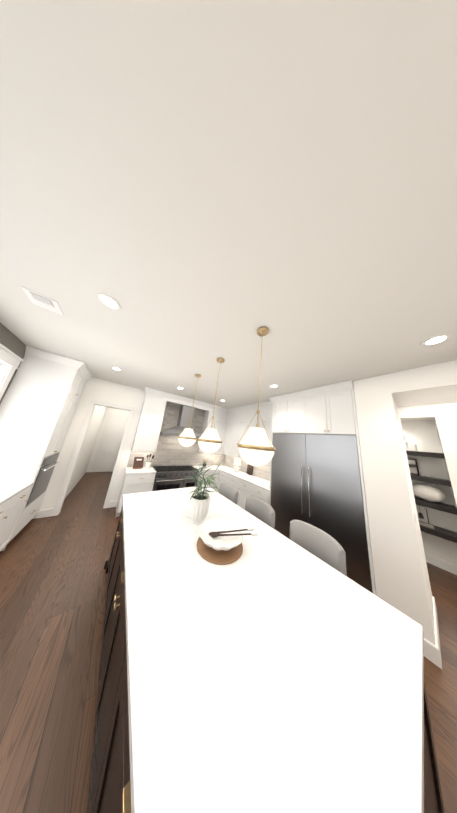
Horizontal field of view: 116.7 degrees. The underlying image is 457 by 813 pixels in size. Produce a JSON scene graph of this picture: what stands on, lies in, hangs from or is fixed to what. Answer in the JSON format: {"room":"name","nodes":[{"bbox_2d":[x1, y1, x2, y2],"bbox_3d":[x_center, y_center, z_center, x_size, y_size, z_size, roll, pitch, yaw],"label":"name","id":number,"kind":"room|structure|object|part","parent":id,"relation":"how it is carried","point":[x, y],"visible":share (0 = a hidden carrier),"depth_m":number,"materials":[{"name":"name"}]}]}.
{"room":"kitchen","nodes":[
{"label":"kitchen","id":0,"kind":"room"},
{"bbox_2d":[0,322,25,403],"bbox_3d":[-1.244,-0.061,-1.213,0.240,3.100,10.290,16,-16,-35],"label":"wall","id":1,"kind":"structure","parent":0,"point":[11,341],"depth_m":2.14,"materials":[{"name":"grey paint"}]},
{"bbox_2d":[0,343,24,398],"bbox_3d":[-2.542,-0.181,0.674,0.290,1.740,3.570,16,-16,-35],"label":"window","id":2,"kind":"structure","parent":1,"relation":"in","point":[4,367],"depth_m":2.14,"materials":[{"name":"white"}]},
{"bbox_2d":[65,405,106,497],"bbox_3d":[-4.767,1.011,4.819,0.120,3.100,3.730,16,-16,-35],"label":"wall","id":3,"kind":"structure","parent":0,"point":[87,455],"depth_m":4.69,"materials":[{"name":"white paint"}]},
{"bbox_2d":[87,407,128,471],"bbox_3d":[-5.170,1.428,6.737,1.620,3.100,0.120,16,-16,-35],"label":"wall","id":4,"kind":"structure","parent":0,"point":[108,410],"depth_m":6.38,"materials":[{"name":"white paint"}]},
{"bbox_2d":[93,416,124,471],"bbox_3d":[-5.374,1.661,6.403,0.560,2.428,0.094,16,-16,-35],"label":"pantry door","id":5,"kind":"structure","parent":4,"relation":"in","point":[105,458],"depth_m":6.40,"materials":[{"name":"white wood"}]},
{"bbox_2d":[91,413,127,471],"bbox_3d":[-5.392,1.626,6.443,0.740,2.535,0.022,16,-16,-35],"label":"door frame","id":6,"kind":"structure","parent":4,"relation":"attached to","point":[101,441],"depth_m":6.44,"materials":[{"name":"white wood"}]},
{"bbox_2d":[32,377,215,518],"bbox_3d":[-2.174,1.174,4.338,5.660,3.100,0.120,16,-16,-35],"label":"wall","id":7,"kind":"structure","parent":0,"point":[106,391],"depth_m":3.58,"materials":[{"name":"white paint"}]},
{"bbox_2d":[51,399,134,515],"bbox_3d":[-3.216,1.159,3.527,0.940,2.535,0.142,16,-16,-35],"label":"door frame","id":8,"kind":"structure","parent":7,"relation":"attached to","point":[56,510],"depth_m":3.44,"materials":[{"name":"white wood"}]},
{"bbox_2d":[131,393,166,451],"bbox_3d":[-2.249,0.452,4.057,0.560,1.570,0.402,16,-16,-35],"label":"upper cabinet","id":9,"kind":"object","parent":7,"relation":"attached to","point":[147,433],"visible":1,"depth_m":3.91,"materials":[{"name":"white wood"}]},
{"bbox_2d":[127,402,224,466],"bbox_3d":[-1.343,1.026,4.917,3.229,1.973,0.007,16,-16,-35],"label":"wall tile","id":10,"kind":"structure","parent":7,"relation":"attached to","point":[171,450],"depth_m":4.61,"materials":[{"name":"beige tile"}]},
{"bbox_2d":[160,405,201,437],"bbox_3d":[-1.362,0.432,4.624,1.410,1.074,0.575,16,-16,-35],"label":"range hood","id":11,"kind":"object","parent":7,"relation":"attached to","point":[185,415],"visible":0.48,"depth_m":4.57,"materials":[{"name":"silver metal"}]},
{"bbox_2d":[143,387,271,412],"bbox_3d":[-0.612,-0.216,4.000,2.935,0.236,2.635,16,-16,-35],"label":"crown molding","id":12,"kind":"structure","parent":7,"relation":"attached to","point":[181,400],"depth_m":4.55,"materials":[{"name":"white wood"}]},
{"bbox_2d":[199,409,218,453],"bbox_3d":[-0.679,0.898,5.211,0.479,1.570,0.371,16,-16,-35],"label":"upper cabinet","id":13,"kind":"object","parent":7,"relation":"attached to","point":[208,415],"depth_m":5.12,"materials":[{"name":"white wood"}]},
{"bbox_2d":[211,411,226,453],"bbox_3d":[-0.382,0.976,5.402,0.480,1.570,0.410,16,-16,-35],"label":"upper cabinet","id":14,"kind":"object","parent":7,"relation":"attached to","point":[221,422],"depth_m":5.31,"materials":[{"name":"white wood"}]},
{"bbox_2d":[0,472,456,812],"bbox_3d":[-0.133,2.361,1.569,8.450,0.060,14.170,16,-16,-35],"label":"floor","id":15,"kind":"structure","parent":0,"point":[53,581],"depth_m":1.22,"materials":[{"name":"brown wood"}]},
{"bbox_2d":[0,495,15,532],"bbox_3d":[-3.006,1.521,1.390,0.638,0.884,0.610,16,-16,-35],"label":"base cabinet","id":16,"kind":"object","parent":15,"relation":"on","point":[11,510],"depth_m":1.82,"materials":[{"name":"white wood"}]},
{"bbox_2d":[0,485,31,550],"bbox_3d":[-3.293,1.580,1.765,0.638,0.884,0.582,16,-16,-35],"label":"base cabinet","id":17,"kind":"object","parent":15,"relation":"on","point":[13,517],"depth_m":2.04,"materials":[{"name":"white wood"}]},
{"bbox_2d":[0,482,33,504],"bbox_3d":[-2.268,1.036,0.562,0.647,0.259,3.850,16,-16,-35],"label":"countertop","id":18,"kind":"structure","parent":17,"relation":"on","point":[8,491],"depth_m":1.98,"materials":[{"name":"stone"}]},
{"bbox_2d":[0,345,91,550],"bbox_3d":[-3.588,0.609,2.614,0.715,3.096,1.011,16,-16,-35],"label":"tall cabinet","id":19,"kind":"object","parent":15,"relation":"on","point":[40,402],"visible":0.98,"depth_m":2.42,"materials":[{"name":"white wood"}]},
{"bbox_2d":[115,467,155,518],"bbox_3d":[-2.339,2.095,3.565,0.647,0.925,0.659,16,-16,-35],"label":"base cabinet","id":20,"kind":"object","parent":15,"relation":"on","point":[137,483],"depth_m":3.39,"materials":[{"name":"white wood"}]},
{"bbox_2d":[132,457,143,468],"bbox_3d":[-2.410,1.509,3.778,0.230,0.290,0.127,18,-18,-41],"label":"cookbook stand","id":21,"kind":"object","parent":20,"relation":"on","point":[138,463],"visible":1,"depth_m":3.77,"materials":[{"name":"brown wood"}]},
{"bbox_3d":[-2.301,1.668,3.680,0.647,0.039,0.630,16,-16,-35],"label":"left back cabinet top","id":22,"kind":"part","parent":20,"relation":"part of","materials":[{"name":"white stone"}]},
{"bbox_2d":[145,454,153,468],"bbox_3d":[-2.169,1.504,3.870,0.189,0.392,0.120,16,-16,-35],"label":"utensil crock","id":23,"kind":"object","parent":20,"relation":"on","point":[147,465],"visible":1,"depth_m":3.83,"materials":[{"name":"white ceramic"}]},
{"bbox_2d":[152,465,198,490],"bbox_3d":[-1.583,2.283,4.087,1.216,0.960,0.683,16,-16,-35],"label":"range","id":24,"kind":"object","parent":15,"relation":"on","point":[167,477],"visible":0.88,"depth_m":3.92,"materials":[{"name":"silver metal"}]},
{"bbox_2d":[197,471,212,485],"bbox_3d":[-0.921,2.518,4.604,0.512,0.884,0.620,16,-16,-35],"label":"base cabinet","id":25,"kind":"object","parent":15,"relation":"on","point":[209,473],"depth_m":4.42,"materials":[{"name":"white wood"}]},
{"bbox_2d":[193,466,218,471],"bbox_3d":[-0.792,2.092,4.769,0.720,0.039,0.633,16,-16,-35],"label":"countertop","id":26,"kind":"structure","parent":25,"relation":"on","point":[212,468],"depth_m":4.70,"materials":[{"name":"stone"}]},
{"bbox_2d":[210,471,216,491],"bbox_3d":[-0.634,2.592,4.786,0.303,0.884,0.662,16,-16,-35],"label":"base cabinet","id":27,"kind":"object","parent":15,"relation":"on","point":[214,480],"depth_m":4.59,"materials":[{"name":"white wood"}]},
{"bbox_2d":[217,471,228,492],"bbox_3d":[0.031,2.622,4.613,0.687,0.884,0.531,16,-16,-35],"label":"base cabinet","id":28,"kind":"object","parent":15,"relation":"on","point":[221,476],"depth_m":4.57,"materials":[{"name":"white wood"}]},
{"bbox_2d":[219,482,237,504],"bbox_3d":[-0.182,2.032,2.594,0.537,1.046,0.563,16,-16,-35],"label":"stool","id":29,"kind":"object","parent":15,"relation":"on","point":[228,491],"visible":0.15,"depth_m":2.80,"materials":[{"name":"fabric"}]},
{"bbox_2d":[229,475,237,487],"bbox_3d":[0.359,2.563,4.219,0.645,0.884,0.620,16,-16,-35],"label":"base cabinet","id":30,"kind":"object","parent":15,"relation":"on","point":[232,480],"depth_m":4.11,"materials":[{"name":"white wood"}]},
{"bbox_2d":[237,479,248,509],"bbox_3d":[0.679,2.497,3.802,0.645,0.884,0.559,16,-16,-35],"label":"base cabinet","id":31,"kind":"object","parent":15,"relation":"on","point":[245,489],"depth_m":3.74,"materials":[{"name":"white wood"}]},
{"bbox_2d":[213,465,269,491],"bbox_3d":[0.359,2.122,4.376,0.663,0.039,2.635,16,-16,-35],"label":"countertop","id":32,"kind":"structure","parent":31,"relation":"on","point":[261,483],"depth_m":4.05,"materials":[{"name":"stone"}]},
{"bbox_2d":[233,457,240,471],"bbox_3d":[0.292,1.957,4.735,0.250,0.430,0.250,16,-16,-35],"label":"canister","id":33,"kind":"object","parent":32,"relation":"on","point":[237,462],"visible":0.98,"depth_m":4.65,"materials":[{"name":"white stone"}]},
{"bbox_2d":[246,464,253,474],"bbox_3d":[0.682,2.006,4.480,0.062,0.299,0.255,16,-16,-35],"label":"cutting board","id":34,"kind":"object","parent":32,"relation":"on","point":[249,470],"visible":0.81,"depth_m":4.47,"materials":[{"name":"brown wood"}]},
{"bbox_2d":[249,483,268,503],"bbox_3d":[0.945,2.442,3.456,0.645,0.884,0.559,16,-16,-35],"label":"base cabinet","id":35,"kind":"object","parent":15,"relation":"on","point":[255,491],"depth_m":3.35,"materials":[{"name":"white wood"}]},
{"bbox_2d":[245,496,274,528],"bbox_3d":[0.289,1.935,1.980,0.537,1.046,0.563,16,-16,-35],"label":"stool","id":36,"kind":"object","parent":15,"relation":"on","point":[261,510],"visible":0.15,"depth_m":2.17,"materials":[{"name":"fabric"}]},
{"bbox_2d":[87,504,444,812],"bbox_3d":[-0.270,1.817,1.410,1.496,0.890,2.718,16,-16,-35],"label":"kitchen island","id":37,"kind":"object","parent":15,"relation":"on","point":[109,788],"visible":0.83,"depth_m":0.72,"materials":[{"name":"brown wood"}]},
{"bbox_2d":[122,485,423,812],"bbox_3d":[-0.222,1.370,1.518,1.480,0.034,2.740,16,-16,-35],"label":"island countertop","id":38,"kind":"structure","parent":37,"relation":"on","point":[270,670],"depth_m":0.61,"materials":[{"name":"stone"}]},
{"bbox_2d":[183,459,223,523],"bbox_3d":[-0.291,1.018,1.724,0.540,0.726,0.571,16,-16,-35],"label":"potted plant","id":39,"kind":"object","parent":38,"relation":"on","point":[199,502],"visible":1,"depth_m":1.68,"materials":[{"name":"white ceramic"}]},
{"bbox_2d":[197,537,242,564],"bbox_3d":[-0.083,1.319,1.347,0.440,0.012,0.440,16,-16,-35],"label":"trivet","id":40,"kind":"object","parent":38,"relation":"on","point":[214,556],"visible":0.52,"depth_m":1.23,"materials":[{"name":"brown wood"}]},
{"bbox_2d":[198,518,257,550],"bbox_3d":[-0.040,1.247,1.368,0.501,0.144,0.476,16,-16,-35],"label":"bowl","id":41,"kind":"object","parent":40,"relation":"on","point":[220,534],"visible":1,"depth_m":1.38,"materials":[{"name":"ceramic"}]},
{"bbox_2d":[289,520,346,575],"bbox_3d":[0.761,1.838,1.366,0.537,1.046,0.563,16,-16,-35],"label":"stool","id":42,"kind":"object","parent":15,"relation":"on","point":[325,547],"visible":0.17,"depth_m":1.53,"materials":[{"name":"fabric"}]},
{"bbox_2d":[271,433,372,592],"bbox_3d":[1.649,1.670,2.731,0.694,2.188,1.541,16,-16,-35],"label":"fridge","id":43,"kind":"object","parent":15,"relation":"on","point":[315,480],"visible":0.62,"depth_m":2.40,"materials":[{"name":"silver metal"}]},
{"bbox_2d":[0,0,456,408],"bbox_3d":[0.196,-0.694,2.304,8.450,0.060,14.170,16,-16,-35],"label":"ceiling","id":44,"kind":"structure","parent":0,"point":[192,188],"depth_m":0.69,"materials":[{"name":"white paint"}]},
{"bbox_2d":[21,286,63,315],"bbox_3d":[-1.921,-1.084,1.471,0.230,0.012,0.230,16,-16,-35],"label":"ceiling vent","id":45,"kind":"object","parent":44,"relation":"in","point":[38,299],"visible":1,"depth_m":1.46,"materials":[{"name":"white metal"}]},
{"bbox_2d":[98,293,120,310],"bbox_3d":[-1.171,-1.025,1.390,0.176,0.008,0.176,16,-16,-35],"label":"recessed light","id":46,"kind":"object","parent":44,"relation":"in","point":[108,301],"visible":1,"depth_m":1.38,"materials":[{"name":"white"}]},
{"bbox_2d":[178,374,200,446],"bbox_3d":[-0.680,0.046,2.658,0.330,1.387,0.339,16,-16,-35],"label":"pendant light","id":47,"kind":"object","parent":44,"relation":"hanging from","point":[187,437],"visible":1,"depth_m":2.45,"materials":[{"name":"white glass"}]},
{"bbox_2d":[197,357,224,452],"bbox_3d":[-0.191,-0.055,2.021,0.330,1.387,0.339,16,-16,-35],"label":"pendant light","id":48,"kind":"object","parent":44,"relation":"hanging from","point":[209,440],"visible":1,"depth_m":1.81,"materials":[{"name":"white glass"}]},
{"bbox_2d":[237,326,275,465],"bbox_3d":[0.304,-0.157,1.375,0.330,1.387,0.339,16,-16,-35],"label":"pendant light","id":49,"kind":"object","parent":44,"relation":"hanging from","point":[256,447],"visible":1,"depth_m":1.16,"materials":[{"name":"white glass"}]},
{"bbox_2d":[421,334,451,345],"bbox_3d":[2.095,-0.665,1.425,0.176,0.008,0.176,16,-16,-35],"label":"recessed light","id":50,"kind":"object","parent":44,"relation":"in","point":[438,339],"visible":1,"depth_m":1.42,"materials":[{"name":"white"}]},
{"bbox_2d":[227,415,431,593],"bbox_3d":[1.367,1.484,4.046,0.260,3.100,4.780,16,-16,-35],"label":"wall","id":51,"kind":"structure","parent":0,"point":[399,415],"depth_m":2.17,"materials":[{"name":"white paint"}]},
{"bbox_2d":[223,412,234,455],"bbox_3d":[0.166,1.011,5.303,0.405,1.570,0.516,16,-16,-35],"label":"upper cabinet","id":52,"kind":"object","parent":51,"relation":"attached to","point":[231,427],"depth_m":5.20,"materials":[{"name":"white wood"}]},
{"bbox_2d":[231,410,250,457],"bbox_3d":[0.577,0.934,4.798,0.367,1.570,1.032,16,-16,-35],"label":"upper cabinet","id":53,"kind":"object","parent":51,"relation":"attached to","point":[242,418],"depth_m":4.77,"materials":[{"name":"white wood"}]},
{"bbox_2d":[224,455,269,480],"bbox_3d":[0.648,1.952,4.622,0.007,0.461,2.631,16,-16,-35],"label":"wall tile","id":54,"kind":"structure","parent":51,"relation":"attached to","point":[263,472],"depth_m":4.38,"materials":[{"name":"beige tile"}]},
{"bbox_2d":[251,406,271,464],"bbox_3d":[1.111,0.824,4.102,0.367,1.570,0.973,16,-16,-35],"label":"upper cabinet","id":55,"kind":"object","parent":51,"relation":"attached to","point":[266,413],"depth_m":4.07,"materials":[{"name":"white wood"}]},
{"bbox_2d":[272,396,299,433],"bbox_3d":[1.616,0.281,3.379,0.637,0.780,0.834,16,-16,-35],"label":"upper cabinet","id":56,"kind":"object","parent":51,"relation":"attached to","point":[285,413],"depth_m":3.23,"materials":[{"name":"white wood"}]},
{"bbox_2d":[300,388,358,439],"bbox_3d":[2.048,0.192,2.816,0.637,0.780,0.833,16,-16,-35],"label":"upper cabinet","id":57,"kind":"object","parent":51,"relation":"attached to","point":[330,409],"depth_m":2.57,"materials":[{"name":"white wood"}]},
{"bbox_2d":[353,374,435,645],"bbox_3d":[2.330,1.111,2.062,0.630,3.100,0.400,16,-16,-35],"label":"wall","id":58,"kind":"structure","parent":0,"point":[402,581],"depth_m":1.82,"materials":[{"name":"white paint"}]},
{"bbox_2d":[424,638,436,664],"bbox_3d":[1.917,2.469,1.539,0.016,0.145,0.392,16,-16,-35],"label":"baseboard","id":59,"kind":"structure","parent":58,"relation":"attached to","point":[432,652],"depth_m":1.41,"materials":[{"name":"white wood"}]},
{"bbox_2d":[432,596,441,668],"bbox_3d":[2.394,2.540,1.622,0.896,0.145,0.016,16,-16,-35],"label":"baseboard","id":60,"kind":"structure","parent":58,"relation":"attached to","point":[437,648],"depth_m":1.48,"materials":[{"name":"white wood"}]},
{"bbox_2d":[388,360,456,406],"bbox_3d":[3.038,-0.306,1.871,0.900,0.300,1.110,16,-16,-35],"label":"wall","id":61,"kind":"structure","parent":0,"point":[432,384],"depth_m":1.88,"materials":[{"name":"white paint"}]},
{"bbox_2d":[398,402,456,565],"bbox_3d":[4.226,1.478,2.741,0.515,3.100,10.290,16,-16,-35],"label":"wall","id":62,"kind":"structure","parent":0,"point":[432,428],"depth_m":2.70,"materials":[{"name":"white paint"}]},
{"bbox_2d":[406,451,444,458],"bbox_3d":[3.817,1.063,3.326,0.362,0.090,1.396,16,-16,-35],"label":"shelf","id":63,"kind":"object","parent":62,"relation":"attached to","point":[426,454],"visible":0.44,"depth_m":2.84,"materials":[{"name":"black wood"}]},
{"bbox_2d":[405,435,409,450],"bbox_3d":[4.022,0.826,3.177,0.068,0.340,0.068,16,-16,-35],"label":"candlestick","id":64,"kind":"object","parent":63,"relation":"on","point":[406,442],"visible":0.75,"depth_m":3.17,"materials":[{"name":"white ceramic"}]},
{"bbox_2d":[410,474,451,486],"bbox_3d":[3.766,1.537,3.212,0.362,0.090,1.396,16,-16,-35],"label":"shelf","id":65,"kind":"object","parent":62,"relation":"attached to","point":[444,482],"visible":0.35,"depth_m":2.74,"materials":[{"name":"black wood"}]},
{"bbox_2d":[407,458,419,475],"bbox_3d":[3.956,1.335,3.199,0.053,0.330,0.420,16,-16,-35],"label":"framed artwork","id":66,"kind":"object","parent":65,"relation":"on","point":[413,466],"visible":0.48,"depth_m":3.08},
{"bbox_2d":[414,497,456,514],"bbox_3d":[3.720,1.972,3.107,0.362,0.090,1.396,16,-16,-35],"label":"shelf","id":67,"kind":"object","parent":62,"relation":"attached to","point":[448,508],"visible":0.29,"depth_m":2.65,"materials":[{"name":"black wood"}]},
{"bbox_2d":[412,484,444,501],"bbox_3d":[3.993,1.730,2.830,0.238,0.304,0.394,16,-16,-35],"label":"stone","id":68,"kind":"object","parent":67,"relation":"on","point":[428,492],"visible":0.92,"depth_m":2.77,"materials":[{"name":"white stone"}]},
{"bbox_2d":[419,524,456,542],"bbox_3d":[3.673,2.407,3.002,0.362,0.090,1.396,16,-16,-35],"label":"shelf","id":69,"kind":"object","parent":62,"relation":"attached to","point":[446,534],"depth_m":2.57,"materials":[{"name":"black wood"}]},
{"bbox_2d":[418,505,433,528],"bbox_3d":[3.697,2.183,2.993,0.140,0.341,0.720,16,-16,-35],"label":"stand","id":70,"kind":"object","parent":69,"relation":"on","point":[428,524],"visible":0.27,"depth_m":2.75,"materials":[{"name":"brown wood"}]},
{"bbox_2d":[425,553,456,574],"bbox_3d":[3.752,3.010,2.968,0.016,0.145,1.400,16,-16,-35],"label":"baseboard","id":71,"kind":"structure","parent":62,"relation":"attached to","point":[442,564],"depth_m":2.64,"materials":[{"name":"white wood"}]}
]}

